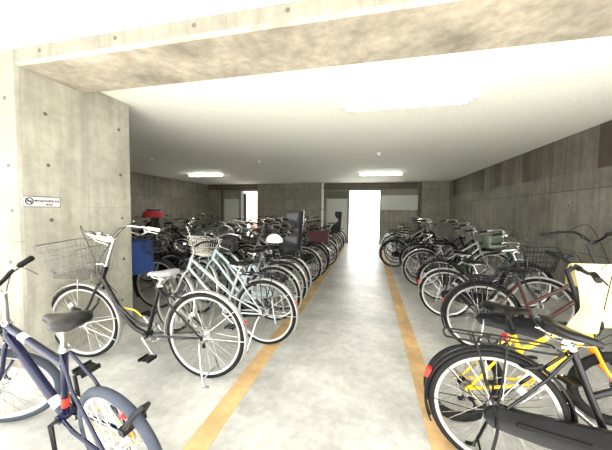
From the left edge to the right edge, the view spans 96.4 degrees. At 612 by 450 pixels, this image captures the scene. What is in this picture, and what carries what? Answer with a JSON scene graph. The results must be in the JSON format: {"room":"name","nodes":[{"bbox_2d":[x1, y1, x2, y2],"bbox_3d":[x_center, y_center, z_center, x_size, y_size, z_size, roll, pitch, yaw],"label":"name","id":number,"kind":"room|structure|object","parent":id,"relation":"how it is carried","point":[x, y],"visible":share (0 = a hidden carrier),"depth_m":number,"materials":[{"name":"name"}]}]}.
{"room":"parking garage","nodes":[
{"label":"parking garage","id":0,"kind":"room"},
{"bbox_2d":[0,49,132,368],"bbox_3d":[-5.215,-0.212,3.389,6.300,2.610,1.025,1,3,13],"label":"wall","id":1,"kind":"structure","parent":0,"point":[30,140],"depth_m":2.43,"materials":[{"name":"concrete"}]},
{"bbox_2d":[22,196,59,206],"bbox_3d":[-2.228,-0.195,2.315,0.006,0.088,0.270,1,3,13],"label":"wall sign","id":2,"kind":"object","parent":1,"relation":"attached to","point":[28,201],"visible":1,"depth_m":2.30,"materials":[{"name":"white plastic"}]},
{"bbox_2d":[85,93,116,339],"bbox_3d":[-2.088,-0.075,2.941,0.002,2.450,0.489,1,3,13],"label":"trim","id":3,"kind":"structure","parent":1,"relation":"attached to","point":[85,93],"depth_m":2.71,"materials":[{"name":"grey concrete"}]},
{"bbox_2d":[3,7,289,300],"bbox_3d":[-1.086,-0.214,2.379,3.631,2.239,0.938,1,3,13],"label":"holes","id":4,"kind":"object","parent":1,"relation":"attached to","point":[287,9],"depth_m":2.20,"materials":[{"name":"grey concrete"}]},
{"bbox_2d":[0,0,300,50],"bbox_3d":[-1.301,-1.351,0.898,15.000,0.120,1.980,1,3,13],"label":"ceiling","id":5,"kind":"structure","parent":1,"relation":"attached to","point":[23,23],"depth_m":1.73,"materials":[{"name":"paint"}]},
{"bbox_2d":[14,0,611,92],"bbox_3d":[0.692,-1.299,1.704,5.940,0.220,0.530,1,3,13],"label":"beam","id":6,"kind":"structure","parent":1,"relation":"attached to","point":[314,33],"depth_m":1.78,"materials":[{"name":"concrete"}]},
{"bbox_2d":[130,172,208,239],"bbox_3d":[-5.677,-0.481,8.670,0.200,2.610,9.265,1,3,13],"label":"wall","id":7,"kind":"structure","parent":0,"point":[175,198],"depth_m":10.32,"materials":[{"name":"concrete"}]},
{"bbox_2d":[250,192,256,233],"bbox_3d":[-2.466,-0.948,14.819,1.150,3.000,0.200,1,3,13],"label":"wall","id":8,"kind":"structure","parent":0,"point":[253,195],"depth_m":14.80,"materials":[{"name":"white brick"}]},
{"bbox_2d":[0,232,611,449],"bbox_3d":[-0.648,1.287,1.754,26.000,0.120,31.000,1,3,13],"label":"floor","id":9,"kind":"structure","parent":0,"point":[343,379],"depth_m":2.17,"materials":[{"name":"concrete"}]},
{"bbox_2d":[0,256,162,449],"bbox_3d":[-1.299,0.738,1.308,1.509,1.074,0.502,2,3,31],"label":"bicycle","id":10,"kind":"object","parent":9,"relation":"on","point":[60,323],"visible":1,"depth_m":1.30,"materials":[{"name":"blue metal"}]},
{"bbox_2d":[32,223,247,388],"bbox_3d":[-1.350,0.596,2.295,1.884,1.192,0.614,1,3,13],"label":"bicycle","id":11,"kind":"object","parent":9,"relation":"on","point":[108,297],"visible":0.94,"depth_m":2.23,"materials":[{"name":"metal"}]},
{"bbox_2d":[32,238,116,280],"bbox_3d":[-1.959,0.290,2.352,0.368,0.267,0.428,5,6,4],"label":"basket","id":12,"kind":"object","parent":11,"relation":"on","point":[88,245],"depth_m":2.29,"materials":[{"name":"metal"}]},
{"bbox_2d":[131,209,159,248],"bbox_3d":[-4.614,0.236,7.437,1.750,1.325,0.622,2,3,21],"label":"bicycle","id":13,"kind":"object","parent":9,"relation":"on","point":[154,222],"visible":0.11,"depth_m":7.09,"materials":[{"name":"metal"}]},
{"bbox_2d":[142,211,163,217],"bbox_3d":[-3.998,-0.286,7.167,0.471,0.192,0.535,1,3,13],"label":"cloth","id":14,"kind":"object","parent":13,"relation":"on","point":[149,214],"visible":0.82,"depth_m":6.98,"materials":[{"name":"red fabric"}]},
{"bbox_2d":[131,220,169,253],"bbox_3d":[-4.754,0.365,7.924,1.750,1.015,0.622,1,3,9],"label":"bicycle","id":15,"kind":"object","parent":9,"relation":"on","point":[134,220],"visible":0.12,"depth_m":7.92,"materials":[{"name":"metal"}]},
{"bbox_2d":[131,230,179,307],"bbox_3d":[-2.539,0.573,3.743,1.788,1.067,0.622,1,3,9],"label":"bicycle","id":16,"kind":"object","parent":9,"relation":"on","point":[166,263],"visible":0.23,"depth_m":3.65,"materials":[{"name":"metal"}]},
{"bbox_2d":[131,238,155,274],"bbox_3d":[-2.222,0.405,3.649,0.419,0.442,0.470,1,3,13],"label":"cloth","id":17,"kind":"object","parent":16,"relation":"in","point":[141,263],"visible":0.58,"depth_m":3.53,"materials":[{"name":"blue fabric"}]},
{"bbox_2d":[134,233,172,284],"bbox_3d":[-2.045,0.453,3.659,0.384,0.665,0.368,1,3,13],"label":"basket","id":18,"kind":"object","parent":16,"relation":"on","point":[162,261],"depth_m":3.63,"materials":[{"name":"blue plastic"}]},
{"bbox_2d":[131,225,187,294],"bbox_3d":[-2.603,0.542,4.344,1.788,1.067,0.622,1,3,13],"label":"bicycle","id":19,"kind":"object","parent":9,"relation":"on","point":[171,253],"visible":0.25,"depth_m":4.22,"materials":[{"name":"metal"}]},
{"bbox_2d":[139,214,184,252],"bbox_3d":[-4.494,0.254,8.501,1.789,1.185,0.622,2,3,17],"label":"bicycle","id":20,"kind":"object","parent":9,"relation":"on","point":[173,232],"visible":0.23,"depth_m":8.35,"materials":[{"name":"metal"}]},
{"bbox_2d":[139,218,219,283],"bbox_3d":[-2.348,0.462,4.915,1.749,1.175,0.622,1,3,7],"label":"bicycle","id":21,"kind":"object","parent":9,"relation":"on","point":[183,220],"visible":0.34,"depth_m":4.87,"materials":[{"name":"metal"}]},
{"bbox_2d":[188,228,218,247],"bbox_3d":[-1.813,0.404,4.848,0.449,0.691,0.461,1,3,13],"label":"basket","id":22,"kind":"object","parent":21,"relation":"on","point":[191,230],"depth_m":4.84,"materials":[{"name":"beige metal"}]},
{"bbox_2d":[159,218,199,249],"bbox_3d":[-4.275,0.307,8.901,1.789,1.045,0.622,1,3,5],"label":"bicycle","id":23,"kind":"object","parent":9,"relation":"on","point":[162,220],"visible":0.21,"depth_m":8.87,"materials":[{"name":"metal"}]},
{"bbox_2d":[160,218,201,244],"bbox_3d":[-4.376,0.277,9.567,1.760,1.034,0.589,1,3,13],"label":"bicycle","id":24,"kind":"object","parent":9,"relation":"on","point":[176,218],"visible":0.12,"depth_m":9.57,"materials":[{"name":"metal"}]},
{"bbox_2d":[151,224,217,277],"bbox_3d":[-2.473,0.506,5.434,1.788,1.033,0.622,1,3,16],"label":"bicycle","id":25,"kind":"object","parent":9,"relation":"on","point":[172,258],"visible":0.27,"depth_m":5.42,"materials":[{"name":"metal"}]},
{"bbox_2d":[192,227,214,247],"bbox_3d":[-1.994,0.372,5.288,0.382,0.665,0.363,1,3,13],"label":"basket","id":26,"kind":"object","parent":25,"relation":"on","point":[192,227],"depth_m":5.26,"materials":[{"name":"beige metal"}]},
{"bbox_2d":[177,218,213,240],"bbox_3d":[-4.108,0.261,10.147,1.789,1.015,0.622,2,3,21],"label":"bicycle","id":27,"kind":"object","parent":9,"relation":"on","point":[182,218],"visible":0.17,"depth_m":10.26,"materials":[{"name":"metal"}]},
{"bbox_2d":[184,214,225,232],"bbox_3d":[-3.895,0.159,10.540,1.789,1.185,0.622,1,3,9],"label":"bicycle","id":28,"kind":"object","parent":9,"relation":"on","point":[194,222],"visible":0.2,"depth_m":10.54,"materials":[{"name":"metal"}]},
{"bbox_2d":[168,224,243,270],"bbox_3d":[-2.215,0.489,6.007,1.789,1.015,0.622,1,3,10],"label":"bicycle","id":29,"kind":"object","parent":9,"relation":"on","point":[180,239],"visible":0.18,"depth_m":6.03,"materials":[{"name":"metal"}]},
{"bbox_2d":[193,215,225,234],"bbox_3d":[-3.987,0.145,11.205,1.750,1.145,0.622,2,3,17],"label":"bicycle","id":30,"kind":"object","parent":9,"relation":"on","point":[201,222],"visible":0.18,"depth_m":11.27,"materials":[{"name":"metal"}]},
{"bbox_2d":[203,216,235,228],"bbox_3d":[-3.768,0.157,11.602,1.789,1.085,0.622,1,3,5],"label":"bicycle","id":31,"kind":"object","parent":9,"relation":"on","point":[208,216],"visible":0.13,"depth_m":11.59,"materials":[{"name":"metal"}]},
{"bbox_2d":[191,222,252,263],"bbox_3d":[-1.988,0.460,6.440,1.760,1.034,0.589,2,3,19],"label":"bicycle","id":32,"kind":"object","parent":9,"relation":"on","point":[237,222],"visible":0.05,"depth_m":6.25,"materials":[{"name":"metal"}]},
{"bbox_2d":[198,222,254,258],"bbox_3d":[-2.083,0.421,7.095,1.789,1.045,0.622,1,3,13],"label":"bicycle","id":33,"kind":"object","parent":9,"relation":"on","point":[226,222],"visible":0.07,"depth_m":7.00,"materials":[{"name":"metal"}]},
{"bbox_2d":[155,237,298,353],"bbox_3d":[-0.921,0.664,2.798,1.741,1.014,0.619,1,3,15],"label":"bicycle","id":34,"kind":"object","parent":9,"relation":"on","point":[250,309],"visible":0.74,"depth_m":2.75,"materials":[{"name":"metal"}]},
{"bbox_2d":[218,217,266,256],"bbox_3d":[-1.829,0.345,7.667,1.789,1.145,0.622,1,3,7],"label":"bicycle","id":35,"kind":"object","parent":9,"relation":"on","point":[245,217],"visible":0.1,"depth_m":7.61,"materials":[{"name":"metal"}]},
{"bbox_2d":[184,229,301,324],"bbox_3d":[-0.869,0.608,3.365,1.681,1.072,0.644,1,3,13],"label":"bicycle","id":36,"kind":"object","parent":9,"relation":"on","point":[281,269],"visible":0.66,"depth_m":3.37,"materials":[{"name":"metal"}]},
{"bbox_2d":[187,235,221,285],"bbox_3d":[-1.307,0.472,3.583,0.405,0.680,0.421,1,3,13],"label":"basket","id":37,"kind":"object","parent":36,"relation":"on","point":[206,264],"depth_m":3.46,"materials":[{"name":"beige metal"}]},
{"bbox_2d":[190,218,307,312],"bbox_3d":[-0.846,0.516,3.759,1.786,1.215,0.622,1,3,12],"label":"bicycle","id":38,"kind":"object","parent":9,"relation":"on","point":[295,266],"visible":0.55,"depth_m":3.70,"materials":[{"name":"metal"}]},
{"bbox_2d":[192,232,222,264],"bbox_3d":[-1.331,0.451,3.859,0.377,0.665,0.354,1,3,13],"label":"basket","id":39,"kind":"object","parent":38,"relation":"on","point":[205,258],"depth_m":3.83,"materials":[{"name":"beige metal"}]},
{"bbox_2d":[209,235,237,252],"bbox_3d":[-1.136,0.251,3.757,0.406,0.222,0.396,1,3,13],"label":"bag","id":40,"kind":"object","parent":38,"relation":"in","point":[231,240],"visible":0.61,"depth_m":3.64,"materials":[{"name":"fabric"}]},
{"bbox_2d":[232,221,276,249],"bbox_3d":[-1.696,0.357,8.758,1.789,1.015,0.622,1,3,10],"label":"bicycle","id":41,"kind":"object","parent":9,"relation":"on","point":[254,221],"visible":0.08,"depth_m":8.69,"materials":[{"name":"metal"}]},
{"bbox_2d":[207,211,306,293],"bbox_3d":[-0.811,0.432,4.354,1.736,1.325,0.616,1,3,4],"label":"bicycle","id":42,"kind":"object","parent":9,"relation":"on","point":[293,241],"visible":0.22,"depth_m":4.08,"materials":[{"name":"metal"}]},
{"bbox_2d":[207,229,236,257],"bbox_3d":[-1.329,0.428,4.464,0.434,0.691,0.435,1,3,13],"label":"basket","id":43,"kind":"object","parent":42,"relation":"on","point":[215,229],"depth_m":4.39,"materials":[{"name":"black metal"}]},
{"bbox_2d":[202,226,311,300],"bbox_3d":[-0.782,0.572,4.135,1.788,1.067,0.622,1,3,15],"label":"bicycle","id":44,"kind":"object","parent":9,"relation":"on","point":[299,261],"visible":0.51,"depth_m":4.06,"materials":[{"name":"metal"}]},
{"bbox_2d":[266,234,282,242],"bbox_3d":[-0.466,0.194,4.024,0.262,0.130,0.212,1,3,13],"label":"helmet","id":45,"kind":"object","parent":44,"relation":"on","point":[273,238],"visible":1,"depth_m":3.95,"materials":[{"name":"white plastic"}]},
{"bbox_2d":[238,219,278,253],"bbox_3d":[-1.602,0.356,8.102,1.750,1.085,0.622,1,3,16],"label":"bicycle","id":46,"kind":"object","parent":9,"relation":"on","point":[254,219],"visible":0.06,"depth_m":8.03,"materials":[{"name":"metal"}]},
{"bbox_2d":[182,246,345,449],"bbox_3d":[0.233,1.066,5.136,0.136,0.003,11.200,1,3,13],"label":"floor line","id":47,"kind":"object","parent":9,"relation":"on","point":[210,428],"depth_m":2.00,"materials":[{"name":"paint"}]},
{"bbox_2d":[247,215,285,242],"bbox_3d":[-1.473,0.253,9.189,1.789,1.185,0.622,2,3,19],"label":"bicycle","id":48,"kind":"object","parent":9,"relation":"on","point":[253,225],"visible":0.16,"depth_m":9.07,"materials":[{"name":"metal"}]},
{"bbox_2d":[234,216,322,283],"bbox_3d":[-0.569,0.453,5.078,1.786,1.215,0.622,1,3,14],"label":"bicycle","id":49,"kind":"object","parent":9,"relation":"on","point":[320,265],"visible":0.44,"depth_m":5.04,"materials":[{"name":"metal"}]},
{"bbox_2d":[242,227,259,258],"bbox_3d":[-1.049,0.388,5.196,0.377,0.665,0.354,1,3,13],"label":"basket","id":50,"kind":"object","parent":49,"relation":"on","point":[255,236],"depth_m":5.17,"materials":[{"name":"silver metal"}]},
{"bbox_2d":[244,223,329,277],"bbox_3d":[-0.413,0.506,5.539,1.788,1.067,0.622,1,3,10],"label":"bicycle","id":51,"kind":"object","parent":9,"relation":"on","point":[315,236],"visible":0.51,"depth_m":5.41,"materials":[{"name":"metal"}]},
{"bbox_2d":[251,226,269,258],"bbox_3d":[-0.901,0.368,5.618,0.382,0.665,0.363,1,3,13],"label":"basket","id":52,"kind":"object","parent":51,"relation":"on","point":[264,228],"depth_m":5.61,"materials":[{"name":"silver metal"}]},
{"bbox_2d":[306,230,328,242],"bbox_3d":[0.235,0.225,5.410,0.430,0.207,0.352,1,3,10],"label":"basket","id":53,"kind":"object","parent":51,"relation":"on","point":[315,236],"depth_m":5.27,"materials":[{"name":"red fabric"}]},
{"bbox_2d":[255,216,330,271],"bbox_3d":[-0.329,0.405,6.109,1.786,1.215,0.622,1,3,13],"label":"bicycle","id":54,"kind":"object","parent":9,"relation":"on","point":[324,246],"visible":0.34,"depth_m":6.02,"materials":[{"name":"metal"}]},
{"bbox_2d":[260,225,276,235],"bbox_3d":[-0.810,0.339,6.219,0.374,0.665,0.350,1,3,13],"label":"basket","id":55,"kind":"object","parent":54,"relation":"on","point":[260,225],"depth_m":6.15,"materials":[{"name":"black metal"}]},
{"bbox_2d":[267,222,337,265],"bbox_3d":[-0.116,0.457,6.589,1.788,1.067,0.622,1,3,9],"label":"bicycle","id":56,"kind":"object","parent":9,"relation":"on","point":[287,223],"visible":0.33,"depth_m":6.47,"materials":[{"name":"metal"}]},
{"bbox_2d":[276,227,336,261],"bbox_3d":[-0.030,0.425,7.294,1.760,1.062,0.589,1,3,15],"label":"bicycle","id":57,"kind":"object","parent":9,"relation":"on","point":[332,240],"visible":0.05,"depth_m":7.16,"materials":[{"name":"metal"}]},
{"bbox_2d":[281,217,337,256],"bbox_3d":[0.014,0.339,7.806,1.789,1.185,0.622,1,3,11],"label":"bicycle","id":58,"kind":"object","parent":9,"relation":"on","point":[336,242],"visible":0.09,"depth_m":7.74,"materials":[{"name":"metal"}]},
{"bbox_2d":[293,220,342,254],"bbox_3d":[0.220,0.384,8.345,1.789,1.045,0.622,1,3,13],"label":"bicycle","id":59,"kind":"object","parent":9,"relation":"on","point":[333,235],"visible":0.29,"depth_m":8.19,"materials":[{"name":"metal"}]},
{"bbox_2d":[321,182,323,230],"bbox_3d":[0.674,-0.494,11.340,0.112,2.510,0.126,1,3,13],"label":"drain pipe","id":60,"kind":"object","parent":9,"relation":"on","point":[322,183],"visible":0.75,"depth_m":11.28,"materials":[{"name":"beige plastic"}]},
{"bbox_2d":[303,211,343,251],"bbox_3d":[0.367,0.219,8.868,1.737,1.325,0.617,1,3,4],"label":"bicycle","id":61,"kind":"object","parent":9,"relation":"on","point":[336,227],"visible":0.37,"depth_m":8.61,"materials":[{"name":"metal"}]},
{"bbox_2d":[303,219,344,249],"bbox_3d":[0.465,0.328,9.528,1.789,1.045,0.622,1,3,14],"label":"bicycle","id":62,"kind":"object","parent":9,"relation":"on","point":[340,233],"visible":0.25,"depth_m":9.42,"materials":[{"name":"metal"}]},
{"bbox_2d":[304,220,346,246],"bbox_3d":[0.597,0.316,10.094,1.789,1.015,0.622,1,3,12],"label":"bicycle","id":63,"kind":"object","parent":9,"relation":"on","point":[344,234],"visible":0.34,"depth_m":9.97,"materials":[{"name":"metal"}]},
{"bbox_2d":[385,220,431,248],"bbox_3d":[3.666,0.337,9.646,1.789,1.085,0.622,1,3,13],"label":"bicycle","id":64,"kind":"object","parent":9,"relation":"on","point":[399,224],"visible":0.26,"depth_m":9.62,"materials":[{"name":"metal"}]},
{"bbox_2d":[383,217,438,250],"bbox_3d":[3.482,0.314,9.071,1.789,1.185,0.622,1,3,13],"label":"bicycle","id":65,"kind":"object","parent":9,"relation":"on","point":[411,217],"visible":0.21,"depth_m":9.04,"materials":[{"name":"metal"}]},
{"bbox_2d":[384,222,437,252],"bbox_3d":[3.341,0.407,8.562,1.789,1.045,0.622,1,3,11],"label":"bicycle","id":66,"kind":"object","parent":9,"relation":"on","point":[413,222],"visible":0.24,"depth_m":8.58,"materials":[{"name":"metal"}]},
{"bbox_2d":[381,219,445,256],"bbox_3d":[3.127,0.383,7.997,1.789,1.145,0.622,1,3,16],"label":"bicycle","id":67,"kind":"object","parent":9,"relation":"on","point":[390,235],"visible":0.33,"depth_m":8.05,"materials":[{"name":"metal"}]},
{"bbox_2d":[382,249,455,449],"bbox_3d":[1.539,1.096,4.832,0.136,0.003,11.200,1,3,13],"label":"floor line","id":68,"kind":"object","parent":9,"relation":"on","point":[437,440],"depth_m":2.42,"materials":[{"name":"paint"}]},
{"bbox_2d":[384,224,453,262],"bbox_3d":[2.888,0.488,6.955,1.760,1.034,0.589,1,3,11],"label":"bicycle","id":69,"kind":"object","parent":9,"relation":"on","point":[406,243],"visible":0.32,"depth_m":7.00,"materials":[{"name":"metal"}]},
{"bbox_2d":[379,217,459,267],"bbox_3d":[2.634,0.422,6.417,1.786,1.215,0.622,1,3,15],"label":"bicycle","id":70,"kind":"object","parent":9,"relation":"on","point":[396,254],"visible":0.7,"depth_m":6.47,"materials":[{"name":"black paint"}]},
{"bbox_2d":[435,227,452,254],"bbox_3d":[3.114,0.379,6.284,0.379,0.665,0.359,1,3,13],"label":"basket","id":71,"kind":"object","parent":70,"relation":"on","point":[438,228],"depth_m":6.25,"materials":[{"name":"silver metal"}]},
{"bbox_2d":[386,220,452,259],"bbox_3d":[3.058,0.408,7.478,1.789,1.145,0.622,1,3,13],"label":"bicycle","id":72,"kind":"object","parent":9,"relation":"on","point":[402,227],"visible":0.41,"depth_m":7.49,"materials":[{"name":"metal"}]},
{"bbox_2d":[432,225,446,239],"bbox_3d":[3.539,0.329,7.362,0.375,0.666,0.352,1,3,13],"label":"basket","id":73,"kind":"object","parent":72,"relation":"on","point":[433,229],"depth_m":7.34,"materials":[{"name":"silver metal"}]},
{"bbox_2d":[399,218,490,275],"bbox_3d":[2.884,0.459,5.731,1.786,1.215,0.622,1,3,10],"label":"bicycle","id":74,"kind":"object","parent":9,"relation":"on","point":[405,248],"visible":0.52,"depth_m":5.73,"materials":[{"name":"metal"}]},
{"bbox_2d":[403,221,504,283],"bbox_3d":[2.801,0.505,5.200,1.786,1.173,0.622,1,3,16],"label":"bicycle","id":75,"kind":"object","parent":9,"relation":"on","point":[470,223],"visible":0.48,"depth_m":5.14,"materials":[{"name":"metal"}]},
{"bbox_2d":[474,231,497,267],"bbox_3d":[3.280,0.442,5.057,0.382,0.665,0.363,1,3,13],"label":"basket","id":76,"kind":"object","parent":75,"relation":"on","point":[484,249],"depth_m":5.04,"materials":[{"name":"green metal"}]},
{"bbox_2d":[476,233,502,248],"bbox_3d":[3.353,0.287,5.032,0.397,0.262,0.431,1,3,13],"label":"basket","id":77,"kind":"object","parent":75,"relation":"attached to","point":[490,239],"visible":0.64,"depth_m":4.88,"materials":[{"name":"green plastic"}]},
{"bbox_2d":[401,225,511,290],"bbox_3d":[2.603,0.559,4.744,1.788,1.106,0.622,1,3,13],"label":"bicycle","id":78,"kind":"object","parent":9,"relation":"on","point":[481,255],"visible":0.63,"depth_m":4.75,"materials":[{"name":"metal"}]},
{"bbox_2d":[416,228,553,307],"bbox_3d":[2.545,0.596,3.970,1.749,1.109,0.622,2,3,17],"label":"bicycle","id":79,"kind":"object","parent":9,"relation":"on","point":[423,266],"visible":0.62,"depth_m":3.96,"materials":[{"name":"metal"}]},
{"bbox_2d":[508,236,553,285],"bbox_3d":[3.057,0.509,3.806,0.443,0.691,0.451,1,3,13],"label":"basket","id":80,"kind":"object","parent":79,"relation":"on","point":[510,256],"depth_m":3.78,"materials":[{"name":"black metal"}]},
{"bbox_2d":[417,241,577,322],"bbox_3d":[2.187,0.690,3.269,1.580,0.983,0.617,2,3,26],"label":"bicycle","id":81,"kind":"object","parent":9,"relation":"on","point":[528,280],"visible":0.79,"depth_m":3.19,"materials":[{"name":"metal"}]},
{"bbox_2d":[518,247,562,303],"bbox_3d":[2.564,0.573,2.997,0.409,0.653,0.432,1,3,13],"label":"basket","id":82,"kind":"object","parent":81,"relation":"on","point":[528,280],"depth_m":3.01,"materials":[{"name":"black metal"}]},
{"bbox_2d":[423,250,611,425],"bbox_3d":[1.449,0.718,1.687,1.404,1.070,0.556,1,3,2],"label":"bicycle","id":83,"kind":"object","parent":9,"relation":"on","point":[572,381],"visible":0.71,"depth_m":1.69,"materials":[{"name":"yellow metal"}]},
{"bbox_2d":[565,263,611,334],"bbox_3d":[1.788,0.433,1.675,0.436,0.395,0.246,1,3,5],"label":"towel","id":84,"kind":"object","parent":83,"relation":"on","point":[590,315],"visible":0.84,"depth_m":1.64,"materials":[{"name":"white fabric"}]},
{"bbox_2d":[424,314,611,449],"bbox_3d":[1.459,0.747,1.190,1.731,1.062,0.580,2,3,23],"label":"bicycle","id":85,"kind":"object","parent":9,"relation":"on","point":[564,432],"visible":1,"depth_m":1.32,"materials":[{"name":"metal"}]},
{"bbox_2d":[441,225,611,364],"bbox_3d":[2.201,0.613,2.438,1.799,1.221,0.625,1,3,16],"label":"bicycle","id":86,"kind":"object","parent":9,"relation":"on","point":[524,326],"visible":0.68,"depth_m":2.54,"materials":[{"name":"metal"}]},
{"bbox_2d":[209,189,420,244],"bbox_3d":[0.480,-0.574,11.888,10.730,2.610,0.200,1,3,13],"label":"wall","id":87,"kind":"structure","parent":0,"point":[389,219],"depth_m":11.20,"materials":[{"name":"concrete"}]},
{"bbox_2d":[244,193,246,235],"bbox_3d":[-2.807,-0.402,12.632,0.120,2.120,0.060,1,3,13],"label":"door frame","id":88,"kind":"structure","parent":87,"relation":"attached to","point":[245,194],"depth_m":12.59,"materials":[{"name":"white metal"}]},
{"bbox_2d":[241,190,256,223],"bbox_3d":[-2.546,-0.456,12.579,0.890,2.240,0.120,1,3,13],"label":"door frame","id":89,"kind":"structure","parent":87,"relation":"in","point":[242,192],"depth_m":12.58,"materials":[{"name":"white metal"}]},
{"bbox_2d":[207,182,421,189],"bbox_3d":[-0.024,-1.655,11.780,9.350,0.250,0.140,1,3,13],"label":"trim","id":90,"kind":"structure","parent":87,"relation":"attached to","point":[381,185],"depth_m":11.25,"materials":[{"name":"concrete"}]},
{"bbox_2d":[224,195,417,239],"bbox_3d":[0.340,-0.316,11.820,8.500,1.900,0.040,1,3,13],"label":"panel","id":91,"kind":"object","parent":87,"relation":"attached to","point":[388,202],"depth_m":11.51,"materials":[{"name":"grey metal"}]},
{"bbox_2d":[221,189,420,233],"bbox_3d":[0.279,-0.407,11.814,8.680,2.280,0.050,1,3,13],"label":"trim","id":92,"kind":"structure","parent":87,"relation":"attached to","point":[419,190],"depth_m":10.84,"materials":[{"name":"concrete"}]},
{"bbox_2d":[328,191,347,197],"bbox_3d":[1.349,-1.276,11.518,0.820,0.306,0.032,1,3,13],"label":"panel","id":93,"kind":"object","parent":87,"relation":"attached to","point":[331,194],"depth_m":11.51,"materials":[{"name":"grey metal"}]},
{"bbox_2d":[257,181,450,247],"bbox_3d":[1.645,-0.483,11.343,7.810,2.510,0.340,1,3,13],"label":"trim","id":94,"kind":"structure","parent":87,"relation":"attached to","point":[272,199],"depth_m":11.50,"materials":[{"name":"concrete"}]},
{"bbox_2d":[348,189,380,243],"bbox_3d":[2.428,-0.344,11.434,1.300,2.240,0.220,1,3,13],"label":"door frame","id":95,"kind":"structure","parent":87,"relation":"in","point":[377,189],"depth_m":11.38,"materials":[{"name":"white metal"}]},
{"bbox_2d":[101,36,611,184],"bbox_3d":[-0.577,-1.635,7.237,10.730,0.150,9.730,1,3,13],"label":"ceiling","id":96,"kind":"structure","parent":0,"point":[531,97],"depth_m":3.46,"materials":[{"name":"paint"}]},
{"bbox_2d":[187,174,225,176],"bbox_3d":[-3.298,-1.651,9.069,1.380,0.060,0.090,1,3,13],"label":"fluorescent light","id":97,"kind":"object","parent":96,"relation":"attached to","point":[190,175],"visible":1,"depth_m":9.03,"materials":[{"name":"white paint"}]},
{"bbox_2d":[358,172,404,175],"bbox_3d":[2.285,-1.554,8.357,1.380,0.060,0.090,1,3,13],"label":"fluorescent light","id":98,"kind":"object","parent":96,"relation":"attached to","point":[400,173],"visible":1,"depth_m":8.32,"materials":[{"name":"white paint"}]},
{"bbox_2d":[341,94,478,111],"bbox_3d":[1.071,-1.296,2.937,1.380,0.060,0.090,1,3,13],"label":"fluorescent light","id":99,"kind":"object","parent":96,"relation":"attached to","point":[468,99],"visible":1,"depth_m":2.90,"materials":[{"name":"white paint"}]},
{"bbox_2d":[448,120,611,301],"bbox_3d":[4.461,-0.225,5.789,0.200,2.610,10.290,1,3,13],"label":"wall","id":100,"kind":"structure","parent":0,"point":[565,184],"depth_m":4.58,"materials":[{"name":"concrete"}]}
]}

